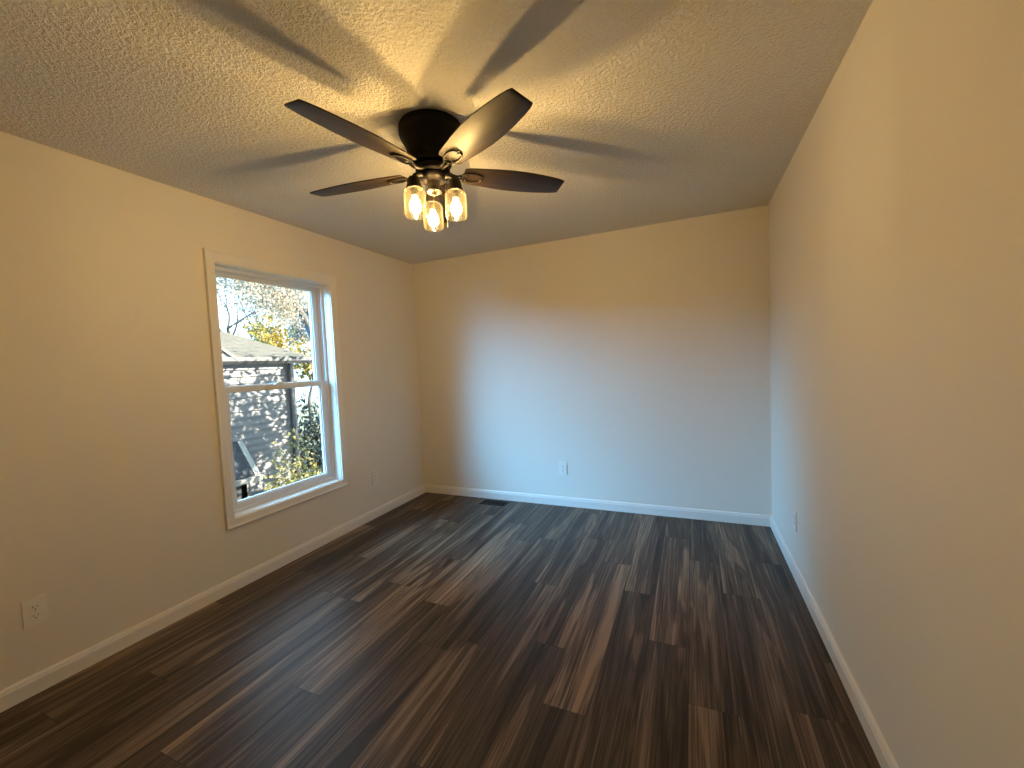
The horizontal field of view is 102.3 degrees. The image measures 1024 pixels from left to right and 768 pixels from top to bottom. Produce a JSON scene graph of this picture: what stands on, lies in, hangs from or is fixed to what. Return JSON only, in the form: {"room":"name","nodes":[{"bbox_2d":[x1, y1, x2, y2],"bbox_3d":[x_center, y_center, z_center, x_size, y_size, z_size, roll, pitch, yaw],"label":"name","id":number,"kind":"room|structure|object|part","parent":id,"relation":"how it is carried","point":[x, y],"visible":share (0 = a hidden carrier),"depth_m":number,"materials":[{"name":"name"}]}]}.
{"room":"empty bedroom","nodes":[
{"label":"empty bedroom","id":0,"kind":"room"},
{"bbox_2d":[0,131,424,690],"bbox_3d":[-1.868,0.086,2.616,0.160,2.440,4.340,-1,3,24],"label":"wall","id":1,"kind":"structure","parent":0,"point":[112,506],"depth_m":2.14,"materials":[{"name":"paint"}]},
{"bbox_2d":[21,594,48,629],"bbox_3d":[-2.102,1.003,1.819,0.009,0.118,0.075,-1,3,24],"label":"wall outlet","id":2,"kind":"object","parent":1,"relation":"attached to","point":[35,610],"visible":1,"depth_m":1.82,"materials":[{"name":"white plastic"}]},
{"bbox_2d":[29,603,40,611],"bbox_3d":[-2.100,0.983,1.817,0.004,0.027,0.034,-1,3,24],"label":"receptacle","id":3,"kind":"object","parent":2,"relation":"attached to","point":[33,607],"depth_m":1.82,"materials":[{"name":"white plastic"}]},
{"bbox_2d":[30,612,41,619],"bbox_3d":[-2.099,1.022,1.819,0.004,0.027,0.034,-1,3,24],"label":"receptacle","id":4,"kind":"object","parent":2,"relation":"attached to","point":[33,615],"depth_m":1.82,"materials":[{"name":"white plastic"}]},
{"bbox_2d":[0,484,425,712],"bbox_3d":[-1.734,1.260,2.642,0.015,0.084,4.020,-1,3,24],"label":"baseboard","id":5,"kind":"structure","parent":1,"relation":"attached to","point":[30,686],"depth_m":2.27,"materials":[{"name":"white paint"}]},
{"bbox_2d":[202,247,348,529],"bbox_3d":[-1.692,0.015,3.010,0.191,1.732,0.996,-1,3,24],"label":"window","id":6,"kind":"structure","parent":1,"relation":"in","point":[320,287],"depth_m":3.05,"materials":[{"name":"white paint"}]},
{"bbox_3d":[-1.761,-0.361,3.013,0.031,0.790,0.842,-1,3,24],"label":"sash","id":7,"kind":"part","parent":6,"relation":"part of","materials":[{"name":"white plastic"}]},
{"bbox_3d":[-1.692,0.399,3.037,0.027,0.804,0.842,-1,3,24],"label":"sash","id":8,"kind":"part","parent":6,"relation":"part of","materials":[{"name":"white plastic"}]},
{"bbox_2d":[372,470,378,484],"bbox_3d":[-1.250,0.859,3.780,0.009,0.118,0.075,-1,3,24],"label":"wall outlet","id":9,"kind":"object","parent":1,"relation":"attached to","point":[375,479],"visible":1,"depth_m":3.77,"materials":[{"name":"white plastic"}]},
{"bbox_2d":[0,0,872,263],"bbox_3d":[-0.375,-1.247,1.873,3.546,0.160,4.340,-1,3,24],"label":"ceiling","id":10,"kind":"structure","parent":0,"point":[647,112],"depth_m":1.65,"materials":[{"name":"white paint"}]},
{"bbox_2d":[284,88,563,230],"bbox_3d":[-0.395,-0.931,1.881,1.235,0.468,1.246,-1,3,24],"label":"ceiling fan","id":11,"kind":"object","parent":10,"relation":"hanging from","point":[434,140],"visible":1,"depth_m":1.77,"materials":[{"name":"brown wood"}]},
{"bbox_3d":[-0.582,-0.941,1.561,0.149,0.006,0.505,13,11,33],"label":"blade","id":12,"kind":"part","parent":11,"relation":"part of","materials":[{"name":"brown wood"}]},
{"bbox_3d":[-0.740,-0.956,1.997,0.505,0.006,0.149,-2,15,16],"label":"blade","id":13,"kind":"part","parent":11,"relation":"part of","materials":[{"name":"brown wood"}]},
{"bbox_2d":[411,188,417,196],"bbox_3d":[-0.429,-0.844,1.819,0.030,0.027,0.030,-6,4,-45],"label":"bulb socket","id":14,"kind":"object","parent":11,"relation":"attached to","point":[414,191],"depth_m":1.81,"materials":[{"name":"brown metal"}]},
{"bbox_3d":[-0.417,-0.925,1.831,0.065,0.043,0.022,-6,4,-45],"label":"lamp arm","id":15,"kind":"part","parent":11,"relation":"part of","materials":[{"name":"brown metal"}]},
{"bbox_2d":[429,203,435,210],"bbox_3d":[-0.383,-0.855,1.992,0.030,0.027,0.030,-3,3,-15],"label":"bulb socket","id":16,"kind":"object","parent":11,"relation":"attached to","point":[432,206],"depth_m":1.98,"materials":[{"name":"brown metal"}]},
{"bbox_3d":[-0.373,-0.987,2.280,0.149,0.007,0.505,-14,3,-1],"label":"blade","id":17,"kind":"part","parent":11,"relation":"part of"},
{"bbox_3d":[-0.281,-0.933,1.867,0.065,0.043,0.022,-2,3,15],"label":"lamp arm","id":18,"kind":"part","parent":11,"relation":"part of","materials":[{"name":"brown metal"}]},
{"bbox_2d":[452,191,458,198],"bbox_3d":[-0.255,-0.854,1.865,0.030,0.027,0.030,-2,3,15],"label":"bulb socket","id":19,"kind":"object","parent":11,"relation":"attached to","point":[455,194],"depth_m":1.85,"materials":[{"name":"brown metal"}]},
{"bbox_3d":[-0.119,-0.962,1.574,0.149,0.006,0.505,10,-5,-37],"label":"blade","id":20,"kind":"part","parent":11,"relation":"part of","materials":[{"name":"brown wood"}]},
{"bbox_3d":[0.010,-0.991,2.019,0.505,0.007,0.149,-4,-8,-20],"label":"blade","id":21,"kind":"part","parent":11,"relation":"part of","materials":[{"name":"brown wood"}]},
{"bbox_2d":[0,492,880,767],"bbox_3d":[-0.258,1.327,2.006,3.546,0.120,4.340,-1,3,24],"label":"floor","id":22,"kind":"structure","parent":0,"point":[438,630],"depth_m":1.87,"materials":[{"name":"brown wood"}]},
{"bbox_2d":[479,499,508,505],"bbox_3d":[-0.173,1.158,4.024,0.270,0.004,0.116,-1,3,24],"label":"floor vent","id":23,"kind":"object","parent":22,"relation":"in","point":[489,502],"visible":1,"depth_m":4.02,"materials":[{"name":"brown metal"}]},
{"bbox_2d":[484,500,506,504],"bbox_3d":[-0.173,1.158,4.024,0.242,0.002,0.088,-1,3,24],"label":"grille","id":24,"kind":"object","parent":23,"relation":"attached to","point":[490,502],"depth_m":4.02,"materials":[{"name":"brown metal"}]},
{"bbox_2d":[413,205,771,515],"bbox_3d":[0.515,-0.086,3.853,3.226,2.440,0.160,-1,3,24],"label":"wall","id":25,"kind":"structure","parent":0,"point":[636,359],"depth_m":3.61,"materials":[{"name":"paint"}]},
{"bbox_2d":[559,462,566,474],"bbox_3d":[0.473,0.783,3.840,0.075,0.118,0.009,-1,3,24],"label":"wall outlet","id":26,"kind":"object","parent":25,"relation":"attached to","point":[562,465],"visible":1,"depth_m":3.84,"materials":[{"name":"white plastic"}]},
{"bbox_2d":[425,484,770,526],"bbox_3d":[0.533,1.095,3.833,3.226,0.084,0.015,-1,3,24],"label":"baseboard","id":27,"kind":"structure","parent":25,"relation":"attached to","point":[680,512],"depth_m":3.67,"materials":[{"name":"white paint"}]},
{"bbox_2d":[768,0,1023,767],"bbox_3d":[1.236,0.014,1.264,0.160,2.440,4.340,-1,3,24],"label":"wall","id":28,"kind":"structure","parent":0,"point":[896,217],"depth_m":1.10,"materials":[{"name":"paint"}]},
{"bbox_2d":[793,508,796,531],"bbox_3d":[1.681,0.806,2.454,0.009,0.118,0.075,-1,3,24],"label":"wall outlet","id":29,"kind":"object","parent":28,"relation":"attached to","point":[794,510],"visible":1,"depth_m":2.44,"materials":[{"name":"white plastic"}]},
{"bbox_2d":[770,516,898,767],"bbox_3d":[1.209,1.191,1.359,0.015,0.084,4.020,-1,3,24],"label":"baseboard","id":30,"kind":"structure","parent":28,"relation":"attached to","point":[883,754],"depth_m":1.67,"materials":[{"name":"white paint"}]},
{"label":"outside","id":31,"kind":"structure","parent":0,"visible":0},
{"bbox_2d":[296,402,320,471],"bbox_3d":[-18.529,4.106,20.526,44.820,0.300,65.000,-1,3,24],"label":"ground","id":32,"kind":"structure","parent":31,"point":[299,412],"depth_m":41.53,"materials":[{"name":"white"}]},
{"bbox_2d":[216,277,307,335],"bbox_3d":[-7.710,-0.128,11.213,5.131,8.317,3.515,-4,3,-20],"label":"tree","id":33,"kind":"object","parent":32,"relation":"on","point":[241,286],"visible":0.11,"depth_m":10.92,"materials":[{"name":"grey plant"}]},
{"bbox_2d":[216,278,308,337],"bbox_3d":[-9.855,-1.190,16.825,4.895,10.058,5.657,-1,3,32],"label":"tree","id":34,"kind":"object","parent":32,"relation":"on","point":[282,312],"visible":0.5,"depth_m":16.48,"materials":[{"name":"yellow plant"}]},
{"bbox_2d":[220,331,311,500],"bbox_3d":[-9.739,1.641,4.713,7.870,5.437,11.960,-1,3,24],"label":"house","id":35,"kind":"structure","parent":32,"relation":"on","point":[259,419],"depth_m":7.75,"materials":[{"name":"grey wood"}]},
{"bbox_2d":[237,315,303,348],"bbox_3d":[-7.919,0.824,13.646,1.739,6.190,2.131,-3,3,-6],"label":"tree","id":36,"kind":"object","parent":32,"relation":"on","point":[272,335],"visible":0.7,"depth_m":13.30,"materials":[{"name":"yellow plant"}]},
{"bbox_2d":[259,284,310,339],"bbox_3d":[-16.826,-4.260,30.373,9.517,15.430,10.608,-3,3,-12],"label":"tree","id":37,"kind":"object","parent":32,"relation":"on","point":[306,326],"visible":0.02,"depth_m":31.44,"materials":[{"name":"grey plant"}]},
{"bbox_2d":[271,289,310,348],"bbox_3d":[-25.493,-5.522,50.878,11.337,16.636,13.310,-3,3,0],"label":"tree","id":38,"kind":"object","parent":32,"relation":"on","point":[301,335],"visible":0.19,"depth_m":52.66,"materials":[{"name":"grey plant"}]},
{"bbox_2d":[264,428,321,491],"bbox_3d":[-3.486,2.409,6.809,1.207,3.364,1.325,-1,3,24],"label":"shrub","id":39,"kind":"object","parent":32,"relation":"on","point":[295,465],"visible":0.1,"depth_m":6.70,"materials":[{"name":"green plant"}]},
{"bbox_2d":[285,330,315,470],"bbox_3d":[-6.105,1.130,12.198,1.985,5.562,1.892,-1,3,24],"label":"tree","id":40,"kind":"object","parent":32,"relation":"on","point":[308,367],"visible":0.34,"depth_m":12.08,"materials":[{"name":"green plant"}]},
{"bbox_2d":[296,393,323,477],"bbox_3d":[-5.444,2.102,11.649,1.737,3.765,1.786,0,4,44],"label":"shrub","id":41,"kind":"object","parent":32,"relation":"on","point":[317,456],"visible":0.3,"depth_m":11.26,"materials":[{"name":"green plant"}]}
]}

